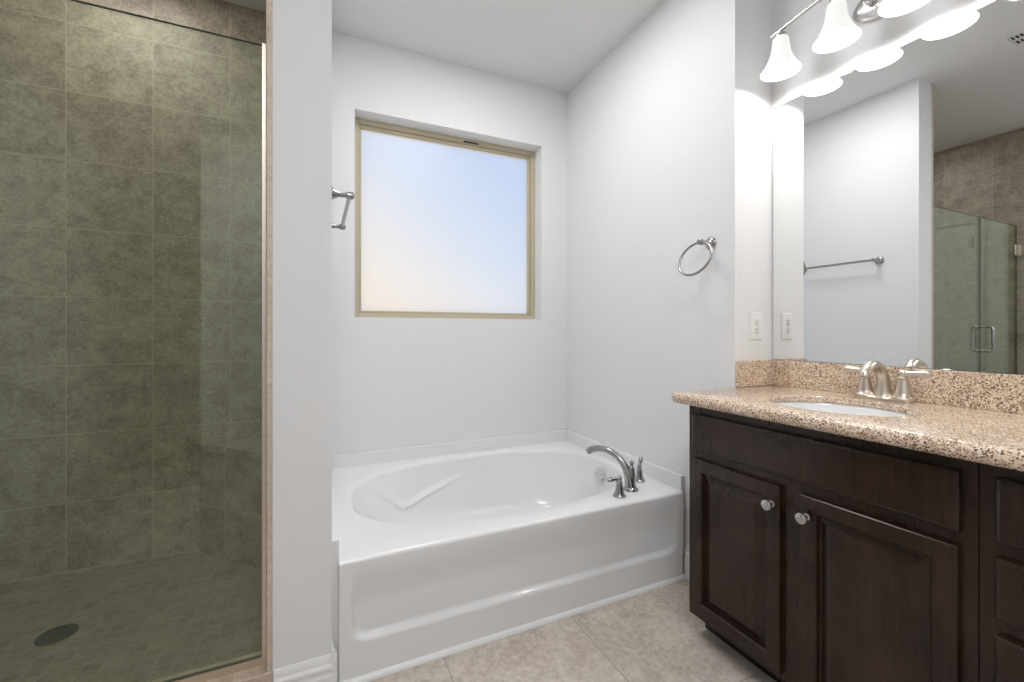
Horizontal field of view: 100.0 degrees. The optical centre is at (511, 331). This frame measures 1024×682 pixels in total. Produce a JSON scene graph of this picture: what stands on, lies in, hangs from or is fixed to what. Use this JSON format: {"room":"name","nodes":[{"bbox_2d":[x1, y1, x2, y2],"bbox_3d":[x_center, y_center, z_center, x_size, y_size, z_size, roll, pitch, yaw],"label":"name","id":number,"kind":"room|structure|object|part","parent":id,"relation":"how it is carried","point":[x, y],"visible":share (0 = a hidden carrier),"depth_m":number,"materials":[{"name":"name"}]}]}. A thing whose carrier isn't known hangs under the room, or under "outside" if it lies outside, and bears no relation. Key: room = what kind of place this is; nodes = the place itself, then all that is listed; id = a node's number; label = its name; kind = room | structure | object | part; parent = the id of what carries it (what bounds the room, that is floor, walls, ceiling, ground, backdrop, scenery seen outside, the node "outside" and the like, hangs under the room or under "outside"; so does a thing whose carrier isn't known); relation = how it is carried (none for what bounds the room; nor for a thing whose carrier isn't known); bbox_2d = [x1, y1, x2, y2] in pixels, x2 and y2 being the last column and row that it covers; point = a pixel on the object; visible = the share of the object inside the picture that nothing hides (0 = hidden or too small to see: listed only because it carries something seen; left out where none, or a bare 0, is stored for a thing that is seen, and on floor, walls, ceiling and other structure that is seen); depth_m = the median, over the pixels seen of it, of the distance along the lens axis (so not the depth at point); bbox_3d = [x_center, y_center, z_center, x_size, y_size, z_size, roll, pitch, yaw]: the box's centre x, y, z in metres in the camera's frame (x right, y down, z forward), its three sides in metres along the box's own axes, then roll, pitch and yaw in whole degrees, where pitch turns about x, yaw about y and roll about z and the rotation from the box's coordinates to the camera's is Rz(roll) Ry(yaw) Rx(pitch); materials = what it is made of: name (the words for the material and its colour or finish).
{"room":"bathroom","nodes":[
{"label":"bathroom","id":0,"kind":"room"},
{"bbox_2d":[0,552,261,681],"bbox_3d":[-1.618,1.105,1.486,1.446,0.070,1.006,0,0,-24],"label":"floor","id":1,"kind":"structure","parent":0,"point":[145,621],"depth_m":1.58,"materials":[{"name":"beige tile"}]},
{"bbox_2d":[34,623,78,645],"bbox_3d":[-1.603,1.067,1.515,0.110,0.005,0.110,0,0,-24],"label":"shower drain","id":2,"kind":"object","parent":1,"relation":"on","point":[59,633],"visible":1,"depth_m":1.51,"materials":[{"name":"grey metal"}]},
{"bbox_2d":[196,438,261,567],"bbox_3d":[-1.267,0.806,1.980,0.398,0.527,0.398,0,0,-24],"label":"shower bench","id":3,"kind":"object","parent":1,"relation":"on","point":[231,470],"visible":0.55,"depth_m":2.01,"materials":[{"name":"beige tile"}]},
{"bbox_2d":[148,651,271,681],"bbox_3d":[-1.385,1.065,0.996,1.463,0.150,0.110,0,0,-24],"label":"shower curb","id":4,"kind":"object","parent":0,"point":[256,674],"depth_m":1.24,"materials":[{"name":"beige tile"}]},
{"bbox_2d":[70,0,265,681],"bbox_3d":[-1.093,0.068,1.123,0.791,1.844,0.018,0,0,-24],"label":"shower frame","id":5,"kind":"object","parent":4,"relation":"on","point":[258,660],"visible":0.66,"depth_m":1.27,"materials":[{"name":"grey metal"}]},
{"bbox_2d":[266,0,266,670],"bbox_3d":[-0.935,-0.246,1.752,0.017,2.773,1.088,0,0,-24],"label":"wall","id":6,"kind":"structure","parent":0,"point":[266,0],"depth_m":1.25,"materials":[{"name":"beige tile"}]},
{"bbox_2d":[0,0,566,586],"bbox_3d":[-0.982,-0.246,2.416,3.613,2.773,0.160,0,0,-24],"label":"wall","id":7,"kind":"structure","parent":0,"point":[131,146],"depth_m":2.04,"materials":[{"name":"beige tile"}]},
{"bbox_2d":[355,117,534,318],"bbox_3d":[-0.391,-0.655,2.743,1.174,1.154,0.073,0,0,-24],"label":"window","id":8,"kind":"structure","parent":7,"relation":"in","point":[445,224],"depth_m":2.70,"materials":[{"name":"clear glass"}]},
{"bbox_2d":[272,0,331,681],"bbox_3d":[-0.854,-0.246,1.787,0.160,2.773,1.091,0,0,-24],"label":"wall partition","id":9,"kind":"structure","parent":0,"point":[301,29],"depth_m":1.29,"materials":[{"name":"white paint"}]},
{"bbox_2d":[267,0,271,671],"bbox_3d":[-0.708,-0.322,1.254,0.014,2.623,0.006,0,0,-24],"label":"trim","id":10,"kind":"structure","parent":9,"relation":"attached to","point":[269,2],"depth_m":1.25,"materials":[{"name":"beige tile"}]},
{"bbox_2d":[274,652,336,681],"bbox_3d":[-0.617,1.066,1.288,0.170,0.148,0.015,0,0,-24],"label":"baseboard","id":11,"kind":"structure","parent":9,"relation":"attached to","point":[319,669],"depth_m":1.29,"materials":[{"name":"white paint"}]},
{"bbox_2d":[332,639,336,674],"bbox_3d":[-0.555,1.059,1.341,0.015,0.162,0.060,0,0,-24],"label":"baseboard","id":12,"kind":"structure","parent":9,"relation":"attached to","point":[334,661],"depth_m":1.31,"materials":[{"name":"white paint"}]},
{"bbox_2d":[332,187,354,229],"bbox_3d":[-0.711,-0.487,1.766,0.082,0.054,0.561,0,0,-24],"label":"towel bar","id":13,"kind":"object","parent":9,"relation":"attached to","point":[349,196],"visible":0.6,"depth_m":1.59,"materials":[{"name":"grey metal"}]},
{"bbox_3d":[-0.816,-0.487,1.996,0.082,0.054,0.054,0,0,-24],"label":"wall post","id":14,"kind":"part","parent":13,"relation":"part of","materials":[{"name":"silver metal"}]},
{"bbox_3d":[-0.606,-0.487,1.535,0.082,0.054,0.054,0,0,-24],"label":"wall post","id":15,"kind":"part","parent":13,"relation":"part of","materials":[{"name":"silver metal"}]},
{"bbox_2d":[222,0,663,92],"bbox_3d":[0.104,-1.683,0.029,3.613,0.100,5.406,0,0,-24],"label":"ceiling","id":16,"kind":"structure","parent":0,"point":[552,44],"depth_m":2.31,"materials":[{"name":"white paint"}]},
{"bbox_2d":[368,579,775,681],"bbox_3d":[0.112,1.190,0.010,3.613,0.100,5.366,0,0,-24],"label":"floor","id":17,"kind":"structure","parent":0,"point":[653,635],"depth_m":1.52,"materials":[{"name":"beige tile"}]},
{"bbox_2d":[332,430,683,681],"bbox_3d":[-0.098,0.907,2.156,1.519,0.466,1.044,0,0,-24],"label":"bathtub","id":18,"kind":"object","parent":17,"relation":"on","point":[436,547],"visible":0.98,"depth_m":1.76,"materials":[{"name":"white plastic"}]},
{"bbox_2d":[342,574,685,681],"bbox_3d":[0.121,1.132,1.674,1.489,0.016,0.014,0,0,-24],"label":"trim","id":19,"kind":"structure","parent":18,"relation":"attached to","point":[377,674],"depth_m":1.60,"materials":[{"name":"white paint"}]},
{"bbox_3d":[0.499,0.805,2.425,0.051,0.075,0.074,0,0,-24],"label":"overflow plate","id":20,"kind":"part","parent":18,"relation":"part of","materials":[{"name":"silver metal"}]},
{"bbox_2d":[586,445,644,498],"bbox_3d":[0.507,0.650,2.028,0.288,0.181,0.259,0,0,3],"label":"tub faucet","id":21,"kind":"object","parent":18,"relation":"attached to","point":[628,471],"visible":1,"depth_m":2.00,"materials":[{"name":"grey metal"}]},
{"bbox_3d":[0.459,0.664,1.927,0.069,0.026,0.024,0,0,-4],"label":"lever","id":22,"kind":"part","parent":21,"relation":"part of","materials":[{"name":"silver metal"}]},
{"bbox_3d":[0.482,0.703,1.929,0.057,0.073,0.057,0,0,-24],"label":"handle","id":23,"kind":"part","parent":21,"relation":"part of","materials":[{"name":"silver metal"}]},
{"bbox_3d":[0.559,0.657,2.008,0.034,0.106,0.034,0,0,-24],"label":"diverter knob","id":24,"kind":"part","parent":21,"relation":"part of","materials":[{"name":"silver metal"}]},
{"bbox_3d":[0.629,0.706,2.123,0.054,0.069,0.054,0,0,-24],"label":"handle","id":25,"kind":"part","parent":21,"relation":"part of","materials":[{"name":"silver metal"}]},
{"bbox_3d":[0.635,0.649,2.131,0.023,0.050,0.042,0,0,39],"label":"lever","id":26,"kind":"part","parent":21,"relation":"part of","materials":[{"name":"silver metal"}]},
{"bbox_2d":[689,405,979,681],"bbox_3d":[1.038,0.705,1.361,0.562,0.870,0.777,0,0,-24],"label":"base cabinet","id":27,"kind":"object","parent":17,"relation":"on","point":[815,556],"visible":0.96,"depth_m":1.16,"materials":[{"name":"brown wood"}]},
{"bbox_3d":[0.739,0.749,1.442,0.020,0.563,0.331,0,0,-24],"label":"door","id":28,"kind":"part","parent":27,"relation":"part of","materials":[{"name":"brown wood"}]},
{"bbox_3d":[0.775,0.524,1.300,0.032,0.033,0.033,0,0,-24],"label":"knob","id":29,"kind":"part","parent":27,"relation":"part of","materials":[{"name":"silver metal"}]},
{"bbox_3d":[0.817,0.524,1.207,0.032,0.033,0.033,0,0,-24],"label":"knob","id":30,"kind":"part","parent":27,"relation":"part of","materials":[{"name":"silver metal"}]},
{"bbox_3d":[0.821,0.368,1.262,0.020,0.131,0.726,0,0,-24],"label":"false drawer","id":31,"kind":"part","parent":27,"relation":"part of","materials":[{"name":"brown wood"}]},
{"bbox_2d":[672,385,1023,471],"bbox_3d":[1.118,0.249,1.175,0.573,0.040,1.237,0,0,-24],"label":"countertop","id":32,"kind":"structure","parent":27,"relation":"on","point":[989,437],"depth_m":1.11,"materials":[{"name":"beige stone"}]},
{"bbox_2d":[736,360,771,386],"bbox_3d":[1.015,0.175,1.800,0.206,0.107,0.016,0,0,-24],"label":"side splash","id":33,"kind":"object","parent":32,"relation":"on","point":[749,372],"visible":1,"depth_m":1.79,"materials":[{"name":"stone"}]},
{"bbox_2d":[774,401,911,416],"bbox_3d":[1.016,0.324,1.341,0.374,0.150,0.418,0,0,-24],"label":"sink","id":34,"kind":"object","parent":32,"relation":"in","point":[817,406],"visible":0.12,"depth_m":1.47,"materials":[{"name":"white ceramic"}]},
{"bbox_2d":[842,360,932,403],"bbox_3d":[1.230,0.162,1.429,0.186,0.134,0.187,0,0,19],"label":"sink faucet","id":35,"kind":"object","parent":32,"relation":"on","point":[902,393],"visible":1,"depth_m":1.40,"materials":[{"name":"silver metal"}]},
{"bbox_3d":[1.199,0.134,1.500,0.027,0.024,0.084,0,0,-24],"label":"lever","id":36,"kind":"part","parent":35,"relation":"part of","materials":[{"name":"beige metal"}]},
{"bbox_3d":[1.210,0.180,1.474,0.061,0.078,0.061,0,0,-24],"label":"handle","id":37,"kind":"part","parent":35,"relation":"part of","materials":[{"name":"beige metal"}]},
{"bbox_3d":[1.188,0.157,1.406,0.155,0.124,0.057,0,0,-24],"label":"spout","id":38,"kind":"part","parent":35,"relation":"part of","materials":[{"name":"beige metal"}]},
{"bbox_3d":[1.232,0.222,1.426,0.052,0.014,0.156,0,0,-24],"label":"plate","id":39,"kind":"part","parent":35,"relation":"part of","materials":[{"name":"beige metal"}]},
{"bbox_3d":[1.254,0.180,1.379,0.061,0.078,0.061,0,0,-24],"label":"handle","id":40,"kind":"part","parent":35,"relation":"part of","materials":[{"name":"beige metal"}]},
{"bbox_3d":[1.266,0.134,1.353,0.027,0.024,0.084,0,0,-24],"label":"lever","id":41,"kind":"part","parent":35,"relation":"part of","materials":[{"name":"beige metal"}]},
{"bbox_2d":[771,359,1023,413],"bbox_3d":[1.371,0.175,1.291,0.019,0.107,1.238,0,0,-24],"label":"backsplash","id":42,"kind":"structure","parent":32,"relation":"on","point":[978,390],"depth_m":1.35,"materials":[{"name":"stone"}]},
{"bbox_3d":[0.901,0.749,1.086,0.020,0.563,0.335,0,0,-24],"label":"door","id":43,"kind":"part","parent":27,"relation":"part of","materials":[{"name":"brown wood"}]},
{"bbox_2d":[980,463,1023,681],"bbox_3d":[1.286,0.705,0.815,0.562,0.870,0.419,0,0,-24],"label":"base cabinet","id":44,"kind":"object","parent":17,"relation":"on","point":[1001,489],"visible":0.86,"depth_m":0.87,"materials":[{"name":"brown wood"}]},
{"bbox_3d":[1.070,0.689,0.715,0.020,0.132,0.366,0,0,-24],"label":"drawer","id":45,"kind":"part","parent":44,"relation":"part of","materials":[{"name":"brown wood"}]},
{"bbox_3d":[1.070,0.526,0.715,0.020,0.127,0.366,0,0,-24],"label":"drawer","id":46,"kind":"part","parent":44,"relation":"part of","materials":[{"name":"brown wood"}]},
{"bbox_3d":[1.070,0.365,0.715,0.020,0.131,0.366,0,0,-24],"label":"drawer","id":47,"kind":"part","parent":44,"relation":"part of","materials":[{"name":"brown wood"}]},
{"bbox_2d":[567,0,771,557],"bbox_3d":[0.805,-0.246,2.428,0.349,2.773,1.299,0,0,-24],"label":"wall","id":48,"kind":"structure","parent":0,"point":[669,135],"depth_m":2.10,"materials":[{"name":"white paint"}]},
{"bbox_2d":[684,545,688,579],"bbox_3d":[0.856,1.066,1.877,0.015,0.148,0.253,0,0,-24],"label":"baseboard","id":49,"kind":"structure","parent":48,"relation":"attached to","point":[686,559],"depth_m":1.98,"materials":[{"name":"white paint"}]},
{"bbox_2d":[678,237,715,275],"bbox_3d":[0.809,-0.322,1.851,0.122,0.176,0.162,0,0,-24],"label":"towel ring","id":50,"kind":"object","parent":48,"relation":"attached to","point":[710,243],"visible":1,"depth_m":1.85,"materials":[{"name":"grey metal"}]},
{"bbox_3d":[0.832,-0.383,1.856,0.076,0.054,0.054,0,0,-24],"label":"wall post","id":51,"kind":"part","parent":50,"relation":"part of","materials":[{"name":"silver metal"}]},
{"bbox_2d":[749,312,761,339],"bbox_3d":[1.028,-0.022,1.811,0.071,0.116,0.009,0,0,-24],"label":"wall outlet","id":52,"kind":"object","parent":48,"relation":"attached to","point":[755,318],"visible":1,"depth_m":1.81,"materials":[{"name":"white plastic"}]},
{"bbox_2d":[754,317,758,324],"bbox_3d":[1.029,-0.042,1.809,0.033,0.033,0.002,0,0,-24],"label":"socket","id":53,"kind":"object","parent":52,"relation":"attached to","point":[756,319],"depth_m":1.81,"materials":[{"name":"white plastic"}]},
{"bbox_2d":[754,327,758,334],"bbox_3d":[1.029,-0.003,1.809,0.033,0.033,0.002,0,0,-24],"label":"socket","id":54,"kind":"object","parent":52,"relation":"attached to","point":[756,329],"depth_m":1.81,"materials":[{"name":"white plastic"}]},
{"bbox_2d":[772,0,1019,374],"bbox_3d":[1.996,-0.246,0.088,0.120,2.773,3.947,0,0,-24],"label":"wall","id":55,"kind":"structure","parent":0,"point":[880,37],"depth_m":1.64,"materials":[{"name":"white paint"}]},
{"bbox_2d":[760,0,821,81],"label":"vanity light","id":56,"kind":"object","parent":55,"relation":"attached to","point":[782,64],"depth_m":1.67,"materials":[{"name":"white glass"}]},
{"bbox_2d":[775,30,786,36],"bbox_3d":[1.052,-1.158,1.684,0.042,0.037,0.042,0,0,-24],"label":"socket","id":57,"kind":"object","parent":56,"relation":"attached to","point":[780,33],"depth_m":1.67,"materials":[{"name":"silver metal"}]},
{"bbox_3d":[1.052,-1.083,1.684,0.140,0.134,0.140,0,0,-24],"label":"lamp shade","id":58,"kind":"part","parent":56,"relation":"part of","materials":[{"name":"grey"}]},
{"bbox_2d":[812,0,929,52],"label":"vanity light","id":59,"kind":"object","parent":55,"relation":"attached to","point":[840,30],"depth_m":1.49,"materials":[{"name":"white glass"}]},
{"bbox_3d":[1.134,-1.083,1.504,0.140,0.134,0.140,0,0,-24],"label":"lamp shade","id":60,"kind":"part","parent":59,"relation":"part of","materials":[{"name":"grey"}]},
{"bbox_3d":[1.288,-1.150,1.465,0.028,0.124,0.230,0,0,-24],"label":"plate","id":61,"kind":"part","parent":59,"relation":"part of","materials":[{"name":"silver metal"}]},
{"bbox_3d":[1.216,-1.083,1.323,0.140,0.134,0.140,0,0,-24],"label":"lamp shade","id":62,"kind":"part","parent":59,"relation":"part of","materials":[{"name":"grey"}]},
{"bbox_2d":[773,0,1023,374],"bbox_3d":[1.371,-0.419,1.304,0.010,1.081,1.200,0,0,-24],"label":"vanity mirror","id":63,"kind":"object","parent":55,"relation":"attached to","point":[898,178],"visible":1,"depth_m":1.41,"materials":[{"name":"grey mirror"}]}
]}

